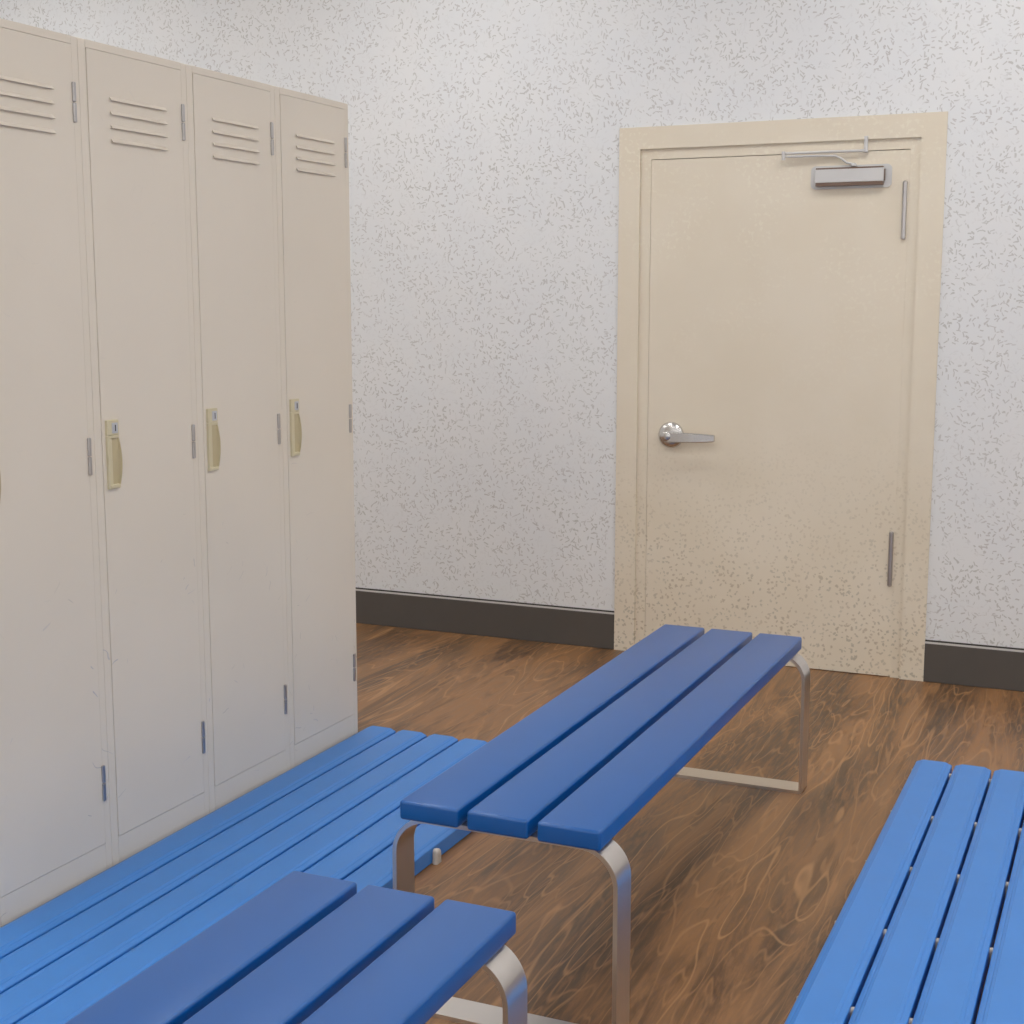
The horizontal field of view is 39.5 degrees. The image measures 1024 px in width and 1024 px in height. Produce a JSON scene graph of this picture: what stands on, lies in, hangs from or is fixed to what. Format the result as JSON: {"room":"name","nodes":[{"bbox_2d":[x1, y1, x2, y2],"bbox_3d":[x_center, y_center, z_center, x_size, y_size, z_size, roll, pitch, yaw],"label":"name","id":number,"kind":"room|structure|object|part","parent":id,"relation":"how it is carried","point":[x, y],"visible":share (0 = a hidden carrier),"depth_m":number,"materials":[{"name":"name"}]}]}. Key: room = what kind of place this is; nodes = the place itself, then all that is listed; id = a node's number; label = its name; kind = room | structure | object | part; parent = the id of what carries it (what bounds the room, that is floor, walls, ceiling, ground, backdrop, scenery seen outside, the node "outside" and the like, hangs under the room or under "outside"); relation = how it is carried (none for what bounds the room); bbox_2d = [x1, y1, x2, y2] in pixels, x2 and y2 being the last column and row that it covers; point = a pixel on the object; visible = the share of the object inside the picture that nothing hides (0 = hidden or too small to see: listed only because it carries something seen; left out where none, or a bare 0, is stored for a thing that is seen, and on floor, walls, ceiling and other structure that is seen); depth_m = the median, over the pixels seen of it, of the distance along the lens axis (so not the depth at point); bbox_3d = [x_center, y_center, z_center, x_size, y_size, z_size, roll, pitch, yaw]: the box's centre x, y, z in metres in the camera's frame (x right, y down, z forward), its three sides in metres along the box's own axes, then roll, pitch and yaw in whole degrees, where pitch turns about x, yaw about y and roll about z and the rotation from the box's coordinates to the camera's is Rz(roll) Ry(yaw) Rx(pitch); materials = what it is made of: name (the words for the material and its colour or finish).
{"room":"locker room","nodes":[
{"label":"locker room","id":0,"kind":"room"},
{"bbox_2d":[0,0,1023,648],"bbox_3d":[1.111,-0.959,5.411,9.040,3.150,0.120,4,9,24],"label":"wall","id":1,"kind":"structure","parent":0,"point":[483,135],"depth_m":5.79,"materials":[{"name":"white paint"}]},
{"bbox_2d":[356,587,613,648],"bbox_3d":[-1.256,0.379,6.591,3.665,0.160,0.010,4,9,24],"label":"baseboard","id":2,"kind":"structure","parent":1,"relation":"attached to","point":[575,626],"depth_m":6.08,"materials":[{"name":"plastic"}]},
{"bbox_2d":[614,111,947,680],"bbox_3d":[0.998,-0.434,5.500,1.235,2.085,0.189,4,9,24],"label":"door","id":3,"kind":"structure","parent":1,"relation":"in","point":[779,281],"depth_m":5.45,"materials":[{"name":"beige paint"}]},
{"bbox_3d":[0.693,-0.293,5.584,0.211,0.044,0.056,4,9,24],"label":"lever","id":4,"kind":"part","parent":3,"relation":"part of","materials":[{"name":"silver metal"}]},
{"bbox_3d":[1.135,-1.294,5.260,0.269,0.049,0.022,3,9,19],"label":"closer arm","id":5,"kind":"part","parent":3,"relation":"part of","materials":[{"name":"grey paint"}]},
{"bbox_3d":[1.146,-1.317,5.253,0.307,0.031,0.014,3,9,22],"label":"closer arm","id":6,"kind":"part","parent":3,"relation":"part of","materials":[{"name":"grey paint"}]},
{"bbox_3d":[1.241,-1.231,5.233,0.250,0.066,0.028,4,9,24],"label":"closer trim","id":7,"kind":"part","parent":3,"relation":"part of","materials":[{"name":"metal"}]},
{"bbox_2d":[923,640,1023,691],"bbox_3d":[3.326,0.673,4.592,3.880,0.160,0.010,4,9,24],"label":"baseboard","id":8,"kind":"structure","parent":1,"relation":"attached to","point":[955,663],"depth_m":5.29,"materials":[{"name":"plastic"}]},
{"bbox_2d":[356,623,1023,1023],"bbox_3d":[-0.342,1.129,2.389,8.800,0.100,7.320,4,9,24],"label":"floor","id":9,"kind":"structure","parent":0,"point":[738,892],"depth_m":3.84,"materials":[{"name":"brown wood"}]},
{"bbox_2d":[0,18,111,927],"bbox_3d":[-1.290,-0.070,3.296,0.514,2.009,0.403,4,9,24],"label":"locker","id":10,"kind":"object","parent":9,"relation":"on","point":[55,829],"visible":0.97,"depth_m":3.22,"materials":[{"name":"beige metal"}]},
{"bbox_2d":[0,75,53,88],"bbox_3d":[-1.061,-0.929,3.072,0.006,0.009,0.209,4,9,24],"label":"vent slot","id":11,"kind":"object","parent":10,"relation":"attached to","point":[6,81],"depth_m":3.10,"materials":[{"name":"beige paint"}]},
{"bbox_2d":[0,106,54,118],"bbox_3d":[-1.061,-0.866,3.081,0.006,0.009,0.209,4,9,24],"label":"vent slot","id":12,"kind":"object","parent":10,"relation":"attached to","point":[6,112],"depth_m":3.10,"materials":[{"name":"beige paint"}]},
{"bbox_2d":[0,91,54,103],"bbox_3d":[-1.061,-0.897,3.076,0.006,0.009,0.209,4,9,24],"label":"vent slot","id":13,"kind":"object","parent":10,"relation":"attached to","point":[6,97],"depth_m":3.10,"materials":[{"name":"beige paint"}]},
{"bbox_2d":[0,121,55,133],"bbox_3d":[-1.061,-0.834,3.086,0.006,0.009,0.209,4,9,24],"label":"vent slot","id":14,"kind":"object","parent":10,"relation":"attached to","point":[6,127],"depth_m":3.11,"materials":[{"name":"beige paint"}]},
{"bbox_2d":[77,37,209,866],"bbox_3d":[-1.127,-0.124,3.661,0.514,2.009,0.403,4,9,24],"label":"locker","id":15,"kind":"object","parent":9,"relation":"on","point":[134,134],"visible":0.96,"depth_m":3.54,"materials":[{"name":"beige metal"}]},
{"bbox_3d":[-0.958,-0.138,3.426,0.010,0.166,0.042,4,9,24],"label":"handle","id":16,"kind":"part","parent":15,"relation":"part of","materials":[{"name":"beige plastic"}]},
{"bbox_2d":[110,111,166,124],"bbox_3d":[-0.898,-0.951,3.442,0.006,0.009,0.209,4,9,24],"label":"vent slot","id":17,"kind":"object","parent":15,"relation":"attached to","point":[116,117],"depth_m":3.44,"materials":[{"name":"beige paint"}]},
{"bbox_2d":[110,97,166,110],"bbox_3d":[-0.898,-0.983,3.437,0.006,0.009,0.209,4,9,24],"label":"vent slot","id":18,"kind":"object","parent":15,"relation":"attached to","point":[116,103],"depth_m":3.44,"materials":[{"name":"beige paint"}]},
{"bbox_2d":[111,125,167,137],"bbox_3d":[-0.898,-0.920,3.446,0.006,0.009,0.209,4,9,24],"label":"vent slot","id":19,"kind":"object","parent":15,"relation":"attached to","point":[117,131],"depth_m":3.45,"materials":[{"name":"beige paint"}]},
{"bbox_2d":[111,139,168,150],"bbox_3d":[-0.898,-0.888,3.451,0.006,0.009,0.209,4,9,24],"label":"vent hood","id":20,"kind":"object","parent":15,"relation":"attached to","point":[116,144],"depth_m":3.45,"materials":[{"name":"beige paint"}]},
{"bbox_2d":[185,64,289,812],"bbox_3d":[-0.964,-0.178,4.026,0.514,2.009,0.403,4,9,24],"label":"locker","id":21,"kind":"object","parent":9,"relation":"on","point":[231,119],"visible":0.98,"depth_m":3.91,"materials":[{"name":"beige metal"}]},
{"bbox_3d":[-0.795,-0.192,3.791,0.010,0.166,0.042,4,9,24],"label":"handle","id":22,"kind":"part","parent":21,"relation":"part of","materials":[{"name":"beige plastic"}]},
{"bbox_2d":[212,130,258,140],"bbox_3d":[-0.736,-1.005,3.807,0.006,0.009,0.209,4,9,24],"label":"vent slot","id":23,"kind":"object","parent":21,"relation":"attached to","point":[217,135],"depth_m":3.81,"materials":[{"name":"beige paint"}]},
{"bbox_2d":[212,117,258,128],"bbox_3d":[-0.736,-1.036,3.802,0.006,0.009,0.209,4,9,24],"label":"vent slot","id":24,"kind":"object","parent":21,"relation":"attached to","point":[217,122],"depth_m":3.80,"materials":[{"name":"beige paint"}]},
{"bbox_2d":[213,155,259,164],"bbox_3d":[-0.736,-0.942,3.816,0.006,0.009,0.209,4,9,24],"label":"vent hood","id":25,"kind":"object","parent":21,"relation":"attached to","point":[217,159],"depth_m":3.82,"materials":[{"name":"beige paint"}]},
{"bbox_2d":[213,142,259,152],"bbox_3d":[-0.736,-0.974,3.811,0.006,0.009,0.209,4,9,24],"label":"vent hood","id":26,"kind":"object","parent":21,"relation":"attached to","point":[218,147],"depth_m":3.82,"materials":[{"name":"beige paint"}]},
{"bbox_2d":[0,726,487,1023],"bbox_3d":[-0.707,0.919,3.300,0.685,0.050,2.700,4,9,24],"label":"bench","id":27,"kind":"object","parent":9,"relation":"on","point":[335,813],"visible":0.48,"depth_m":3.49,"materials":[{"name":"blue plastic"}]},
{"bbox_2d":[65,871,526,1023],"bbox_3d":[-0.525,0.963,1.636,0.475,0.450,1.693,4,9,24],"label":"bench","id":28,"kind":"object","parent":9,"relation":"on","point":[308,948],"visible":1,"depth_m":2.12,"materials":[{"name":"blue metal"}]},
{"bbox_3d":[-0.208,0.877,2.351,0.475,0.411,0.076,4,9,24],"label":"leg frame","id":29,"kind":"part","parent":28,"relation":"part of","materials":[{"name":"silver metal"}]},
{"bbox_2d":[274,86,357,768],"bbox_3d":[-0.801,-0.232,4.391,0.514,2.009,0.403,4,9,24],"label":"locker","id":30,"kind":"object","parent":9,"relation":"on","point":[311,132],"visible":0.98,"depth_m":4.27,"materials":[{"name":"beige metal"}]},
{"bbox_3d":[-0.632,-0.246,4.156,0.010,0.166,0.042,4,9,24],"label":"handle","id":31,"kind":"part","parent":30,"relation":"part of","materials":[{"name":"beige plastic"}]},
{"bbox_2d":[296,145,334,154],"bbox_3d":[-0.573,-1.058,4.172,0.006,0.009,0.209,4,9,24],"label":"vent hood","id":32,"kind":"object","parent":30,"relation":"attached to","point":[300,149],"depth_m":4.17,"materials":[{"name":"beige paint"}]},
{"bbox_2d":[296,134,334,143],"bbox_3d":[-0.573,-1.090,4.167,0.006,0.009,0.209,4,9,24],"label":"vent hood","id":33,"kind":"object","parent":30,"relation":"attached to","point":[300,138],"depth_m":4.17,"materials":[{"name":"beige paint"}]},
{"bbox_2d":[296,168,335,176],"bbox_3d":[-0.573,-0.996,4.181,0.006,0.009,0.209,4,9,24],"label":"vent hood","id":34,"kind":"object","parent":30,"relation":"attached to","point":[300,172],"depth_m":4.18,"materials":[{"name":"beige paint"}]},
{"bbox_2d":[296,156,335,165],"bbox_3d":[-0.573,-1.028,4.176,0.006,0.009,0.209,4,9,24],"label":"vent hood","id":35,"kind":"object","parent":30,"relation":"attached to","point":[300,160],"depth_m":4.18,"materials":[{"name":"beige paint"}]},
{"bbox_2d":[392,624,809,1023],"bbox_3d":[0.312,0.686,3.508,0.475,0.450,1.693,4,9,24],"label":"bench","id":36,"kind":"object","parent":9,"relation":"on","point":[573,772],"visible":0.91,"depth_m":3.09,"materials":[{"name":"blue paint"}]},
{"bbox_3d":[-0.005,0.811,2.798,0.475,0.411,0.076,4,9,24],"label":"leg frame","id":37,"kind":"part","parent":36,"relation":"part of","materials":[{"name":"silver metal"}]},
{"bbox_3d":[0.638,0.598,4.242,0.475,0.411,0.076,4,9,24],"label":"leg frame","id":38,"kind":"part","parent":36,"relation":"part of","materials":[{"name":"silver metal"}]},
{"bbox_2d":[784,759,1023,1023],"bbox_3d":[0.987,0.970,2.957,0.685,0.050,2.700,4,9,24],"label":"bench","id":39,"kind":"object","parent":9,"relation":"on","point":[911,941],"visible":1,"depth_m":3.19,"materials":[{"name":"blue plastic"}]}
]}

